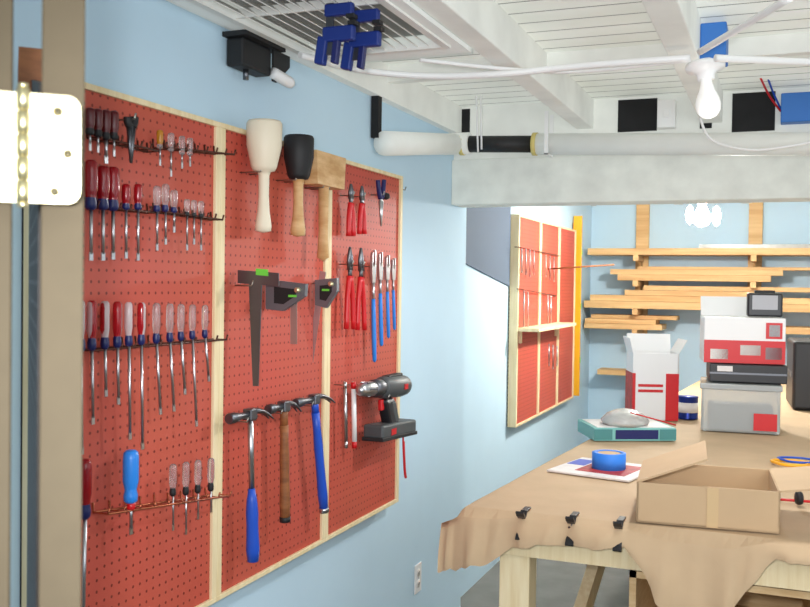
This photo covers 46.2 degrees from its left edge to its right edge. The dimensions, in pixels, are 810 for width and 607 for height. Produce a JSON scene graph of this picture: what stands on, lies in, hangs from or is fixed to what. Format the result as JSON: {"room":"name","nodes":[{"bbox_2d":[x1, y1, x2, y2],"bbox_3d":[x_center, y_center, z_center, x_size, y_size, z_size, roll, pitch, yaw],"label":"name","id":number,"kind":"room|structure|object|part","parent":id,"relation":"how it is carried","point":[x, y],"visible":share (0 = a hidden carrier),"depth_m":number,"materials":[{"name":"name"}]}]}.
{"room":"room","nodes":[
{"label":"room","id":0,"kind":"room"},
{"bbox_2d":[10,0,591,606],"bbox_3d":[-0.285,0.316,3.413,0.350,2.320,9.320,1,1,22],"label":"wall","id":1,"kind":"structure","parent":0,"point":[454,315],"depth_m":3.65,"materials":[{"name":"paint"}]},
{"bbox_2d":[20,82,416,606],"bbox_3d":[-0.306,0.134,2.635,0.176,1.206,1.855,1,1,22],"label":"pegboard","id":2,"kind":"object","parent":1,"relation":"attached to","point":[244,384],"visible":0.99,"depth_m":2.35,"materials":[{"name":"red wood"}]},
{"bbox_3d":[-0.581,-0.339,1.974,0.041,0.024,0.196,1,1,22],"label":"rack rail","id":3,"kind":"part","parent":2,"relation":"part of","materials":[{"name":"brown metal"}]},
{"bbox_3d":[-0.583,-0.203,1.976,0.041,0.025,0.202,1,1,22],"label":"rack rail","id":4,"kind":"part","parent":2,"relation":"part of","materials":[{"name":"brown metal"}]},
{"bbox_3d":[-0.540,0.081,2.101,0.041,0.024,0.489,1,1,22],"label":"rack rail","id":5,"kind":"part","parent":2,"relation":"part of","materials":[{"name":"brown metal"}]},
{"bbox_3d":[-0.531,0.440,2.136,0.046,0.077,0.460,1,1,22],"label":"rack rail","id":6,"kind":"part","parent":2,"relation":"part of","materials":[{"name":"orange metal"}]},
{"bbox_3d":[-0.497,-0.211,2.193,0.041,0.025,0.233,1,1,22],"label":"rack rail","id":7,"kind":"part","parent":2,"relation":"part of","materials":[{"name":"brown metal"}]},
{"bbox_3d":[-0.486,-0.363,2.213,0.041,0.044,0.285,1,1,22],"label":"rack rail","id":8,"kind":"part","parent":2,"relation":"part of","materials":[{"name":"brown metal"}]},
{"bbox_3d":[-0.065,-0.372,3.293,0.024,0.025,0.026,1,1,22],"label":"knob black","id":9,"kind":"part","parent":2,"relation":"part of","materials":[{"name":"black plastic"}]},
{"bbox_2d":[222,29,294,87],"bbox_3d":[-0.377,-0.639,2.523,0.093,0.110,0.250,1,1,22],"label":"junction box","id":10,"kind":"object","parent":1,"relation":"attached to","point":[249,53],"visible":1,"depth_m":2.48,"materials":[{"name":"black plastic"}]},
{"bbox_2d":[414,561,421,594],"bbox_3d":[0.053,1.104,3.820,0.008,0.116,0.072,1,1,22],"label":"outlet plate","id":11,"kind":"object","parent":1,"relation":"attached to","point":[418,567],"visible":1,"depth_m":3.81,"materials":[{"name":"white plastic"}]},
{"bbox_2d":[466,207,510,285],"bbox_3d":[0.406,-0.413,4.911,0.012,0.645,1.035,1,1,22],"label":"panel","id":12,"kind":"object","parent":1,"relation":"attached to","point":[488,229],"visible":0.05,"depth_m":5.02,"materials":[{"name":"paint"}]},
{"bbox_2d":[507,214,613,427],"bbox_3d":[1.117,0.037,6.109,0.467,1.326,1.808,1,1,22],"label":"pegboard","id":13,"kind":"object","parent":1,"relation":"attached to","point":[544,313],"visible":1,"depth_m":5.97,"materials":[{"name":"red wood"}]},
{"bbox_3d":[0.907,0.088,6.153,0.047,1.211,1.596,1,1,22],"label":"panel","id":14,"kind":"part","parent":13,"relation":"part of","materials":[{"name":"red wood"}]},
{"bbox_3d":[0.913,0.089,6.151,0.050,1.215,1.600,1,1,22],"label":"frame","id":15,"kind":"part","parent":13,"relation":"part of","materials":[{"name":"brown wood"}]},
{"bbox_2d":[518,322,575,342],"bbox_3d":[0.888,0.178,5.872,0.130,0.090,1.040,1,1,22],"label":"shelf","id":16,"kind":"object","parent":13,"relation":"attached to","point":[531,332],"depth_m":5.80,"materials":[{"name":"beige wood"}]},
{"bbox_3d":[1.114,-0.232,6.024,0.421,0.040,0.010,1,1,22],"label":"rod","id":17,"kind":"part","parent":13,"relation":"part of","materials":[{"name":"brown wood"}]},
{"bbox_2d":[166,0,809,205],"bbox_3d":[1.792,-0.738,2.569,4.310,0.120,9.320,1,1,22],"label":"ceiling","id":18,"kind":"structure","parent":0,"point":[483,25],"depth_m":2.93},
{"bbox_2d":[171,0,472,66],"bbox_3d":[-0.805,-0.729,0.805,0.500,0.138,4.120,1,1,22],"label":"vent duct","id":19,"kind":"object","parent":18,"relation":"attached to","point":[410,32],"visible":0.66,"depth_m":2.40,"materials":[{"name":"white metal"}]},
{"bbox_2d":[314,2,358,65],"bbox_3d":[-0.157,-0.614,2.160,0.104,0.140,0.022,1,1,22],"label":"clamp","id":20,"kind":"object","parent":19,"relation":"hanging from","point":[329,43],"visible":1,"depth_m":2.15,"materials":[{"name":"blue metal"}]},
{"bbox_2d":[340,8,384,70],"bbox_3d":[-0.100,-0.614,2.209,0.104,0.140,0.022,1,1,22],"label":"clamp","id":21,"kind":"object","parent":19,"relation":"hanging from","point":[357,49],"visible":0.79,"depth_m":2.20,"materials":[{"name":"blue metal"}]},
{"bbox_2d":[297,0,809,151],"bbox_3d":[0.563,-0.713,2.947,1.332,0.319,1.537,1,1,22],"label":"cord","id":22,"kind":"object","parent":18,"relation":"attached to","point":[631,63],"visible":0.97,"depth_m":2.69,"materials":[{"name":"white plastic"}]},
{"bbox_2d":[371,96,809,156],"bbox_3d":[1.974,-0.576,2.906,4.215,0.332,0.819,1,1,22],"label":"drain pipe","id":23,"kind":"object","parent":18,"relation":"hanging from","point":[386,143],"visible":0.99,"depth_m":3.65,"materials":[{"name":"white plastic"}]},
{"bbox_2d":[451,87,809,207],"bbox_3d":[2.182,-0.597,3.407,4.200,0.425,0.160,1,1,22],"label":"beam","id":24,"kind":"structure","parent":18,"relation":"attached to","point":[479,179],"depth_m":3.84,"materials":[{"name":"paint"}]},
{"bbox_2d":[657,99,676,129],"bbox_3d":[1.038,-0.750,3.765,0.070,0.110,0.064,1,1,22],"label":"box","id":25,"kind":"object","parent":24,"relation":"attached to","point":[666,109],"visible":1,"depth_m":3.74,"materials":[{"name":"white plastic"}]},
{"bbox_2d":[686,203,720,226],"bbox_3d":[1.695,-0.635,5.391,0.190,0.405,0.183,1,1,22],"label":"pendant light","id":26,"kind":"object","parent":18,"relation":"hanging from","point":[701,217],"visible":0.88,"depth_m":5.33,"materials":[{"name":"white glass"}]},
{"bbox_2d":[685,21,728,118],"bbox_3d":[0.866,-0.662,2.736,0.116,0.265,0.116,1,1,22],"label":"light fixture","id":27,"kind":"object","parent":18,"relation":"attached to","point":[708,103],"visible":0.92,"depth_m":2.69,"materials":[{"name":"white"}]},
{"bbox_2d":[760,78,809,124],"bbox_3d":[1.428,-0.760,3.554,0.141,0.154,0.320,2,2,44],"label":"junction box","id":28,"kind":"object","parent":18,"relation":"attached to","point":[794,108],"visible":0.91,"depth_m":3.57,"materials":[{"name":"blue plastic"}]},
{"bbox_2d":[460,558,629,606],"bbox_3d":[1.741,1.581,2.624,4.750,0.120,9.720,1,1,22],"label":"floor","id":29,"kind":"structure","parent":0,"point":[558,583],"depth_m":4.88,"materials":[{"name":"concrete"}]},
{"bbox_2d":[0,0,85,606],"bbox_3d":[-0.447,0.361,1.143,0.097,2.316,0.725,0,1,-20],"label":"door frame","id":30,"kind":"structure","parent":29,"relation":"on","point":[51,78],"depth_m":0.85,"materials":[{"name":"brown wood"}]},
{"bbox_2d":[437,380,809,606],"bbox_3d":[1.692,0.984,4.489,1.567,0.996,4.836,1,1,22],"label":"workbench","id":31,"kind":"object","parent":29,"relation":"on","point":[540,513],"depth_m":2.52,"materials":[{"name":"brown wood"}]},
{"bbox_2d":[547,457,641,481],"bbox_3d":[0.646,0.536,3.080,0.274,0.007,0.280,2,1,34],"label":"magazine","id":32,"kind":"object","parent":31,"relation":"on","point":[582,466],"visible":0.7,"depth_m":3.02,"materials":[{"name":"white paper"}]},
{"bbox_2d":[592,449,625,470],"bbox_3d":[0.660,0.511,3.076,0.108,0.058,0.108,1,1,22],"label":"tape roll","id":33,"kind":"object","parent":32,"relation":"on","point":[603,460],"visible":0.88,"depth_m":3.04,"materials":[{"name":"blue plastic"}]},
{"bbox_2d":[578,408,675,440],"bbox_3d":[0.880,0.472,3.781,0.324,0.112,0.252,1,1,-5],"label":"box","id":34,"kind":"object","parent":31,"relation":"on","point":[620,424],"visible":1,"depth_m":3.68,"materials":[{"name":"teal"}]},
{"bbox_2d":[623,333,686,420],"bbox_3d":[1.132,0.331,4.328,0.256,0.379,0.186,1,1,3],"label":"box","id":35,"kind":"object","parent":31,"relation":"on","point":[652,367],"visible":0.86,"depth_m":4.24,"materials":[{"name":"white cardboard"}]},
{"bbox_2d":[678,395,698,419],"bbox_3d":[1.286,0.472,4.322,0.094,0.103,0.094,1,1,22],"label":"tin can","id":36,"kind":"object","parent":31,"relation":"on","point":[687,404],"visible":0.87,"depth_m":4.28,"materials":[{"name":"blue metal"}]},
{"bbox_2d":[636,441,809,533],"bbox_3d":[0.865,0.469,2.487,0.486,0.172,0.328,1,1,17],"label":"cardboard box","id":37,"kind":"object","parent":31,"relation":"on","point":[672,488],"visible":1,"depth_m":2.38,"materials":[{"name":"brown cardboard"}]},
{"bbox_2d":[700,377,782,434],"bbox_3d":[1.421,0.431,4.039,0.321,0.200,0.302,1,1,18],"label":"storage bin","id":38,"kind":"object","parent":31,"relation":"on","point":[754,408],"visible":0.97,"depth_m":3.90,"materials":[{"name":"white plastic"}]},
{"bbox_2d":[706,362,787,383],"bbox_3d":[1.453,0.289,4.057,0.305,0.075,0.262,1,1,15],"label":"case","id":39,"kind":"object","parent":38,"relation":"on","point":[715,372],"visible":0.8,"depth_m":3.94,"materials":[{"name":"black plastic"}]},
{"bbox_2d":[699,296,785,364],"bbox_3d":[1.444,0.109,4.085,0.321,0.275,0.273,1,1,13],"label":"carton","id":40,"kind":"object","parent":39,"relation":"on","point":[727,334],"visible":0.95,"depth_m":3.96,"materials":[{"name":"white cardboard"}]},
{"bbox_2d":[746,290,782,316],"bbox_3d":[1.526,0.000,4.034,0.140,0.111,0.102,1,1,18],"label":"charger","id":41,"kind":"object","parent":40,"relation":"on","point":[760,303],"visible":1,"depth_m":3.99,"materials":[{"name":"black plastic"}]},
{"bbox_3d":[1.209,0.530,2.936,0.158,0.037,0.738,1,1,22],"label":"coil of cables","id":42,"kind":"part","parent":31,"relation":"part of","materials":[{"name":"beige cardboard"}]},
{"bbox_2d":[786,337,809,409],"bbox_3d":[2.072,0.335,4.834,0.224,0.377,0.400,1,1,18],"label":"tool case","id":43,"kind":"object","parent":31,"relation":"on","point":[798,349],"visible":0.91,"depth_m":4.67,"materials":[{"name":"black plastic"}]},
{"bbox_2d":[382,0,809,106],"bbox_3d":[1.775,-0.848,2.574,4.750,0.100,9.720,1,1,22],"label":"ceiling","id":44,"kind":"structure","parent":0,"point":[555,25],"depth_m":2.98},
{"bbox_2d":[588,202,809,439],"bbox_3d":[3.519,0.295,7.021,4.750,2.320,0.200,1,1,22],"label":"wall","id":45,"kind":"structure","parent":0,"point":[613,226],"depth_m":7.45,"materials":[{"name":"paint"}]},
{"bbox_2d":[584,202,809,375],"bbox_3d":[2.979,0.044,6.920,3.290,1.610,0.379,1,1,22],"label":"shelf rack","id":46,"kind":"object","parent":45,"relation":"attached to","point":[644,297],"visible":0.71,"depth_m":7.18,"materials":[{"name":"wood"}]}
]}

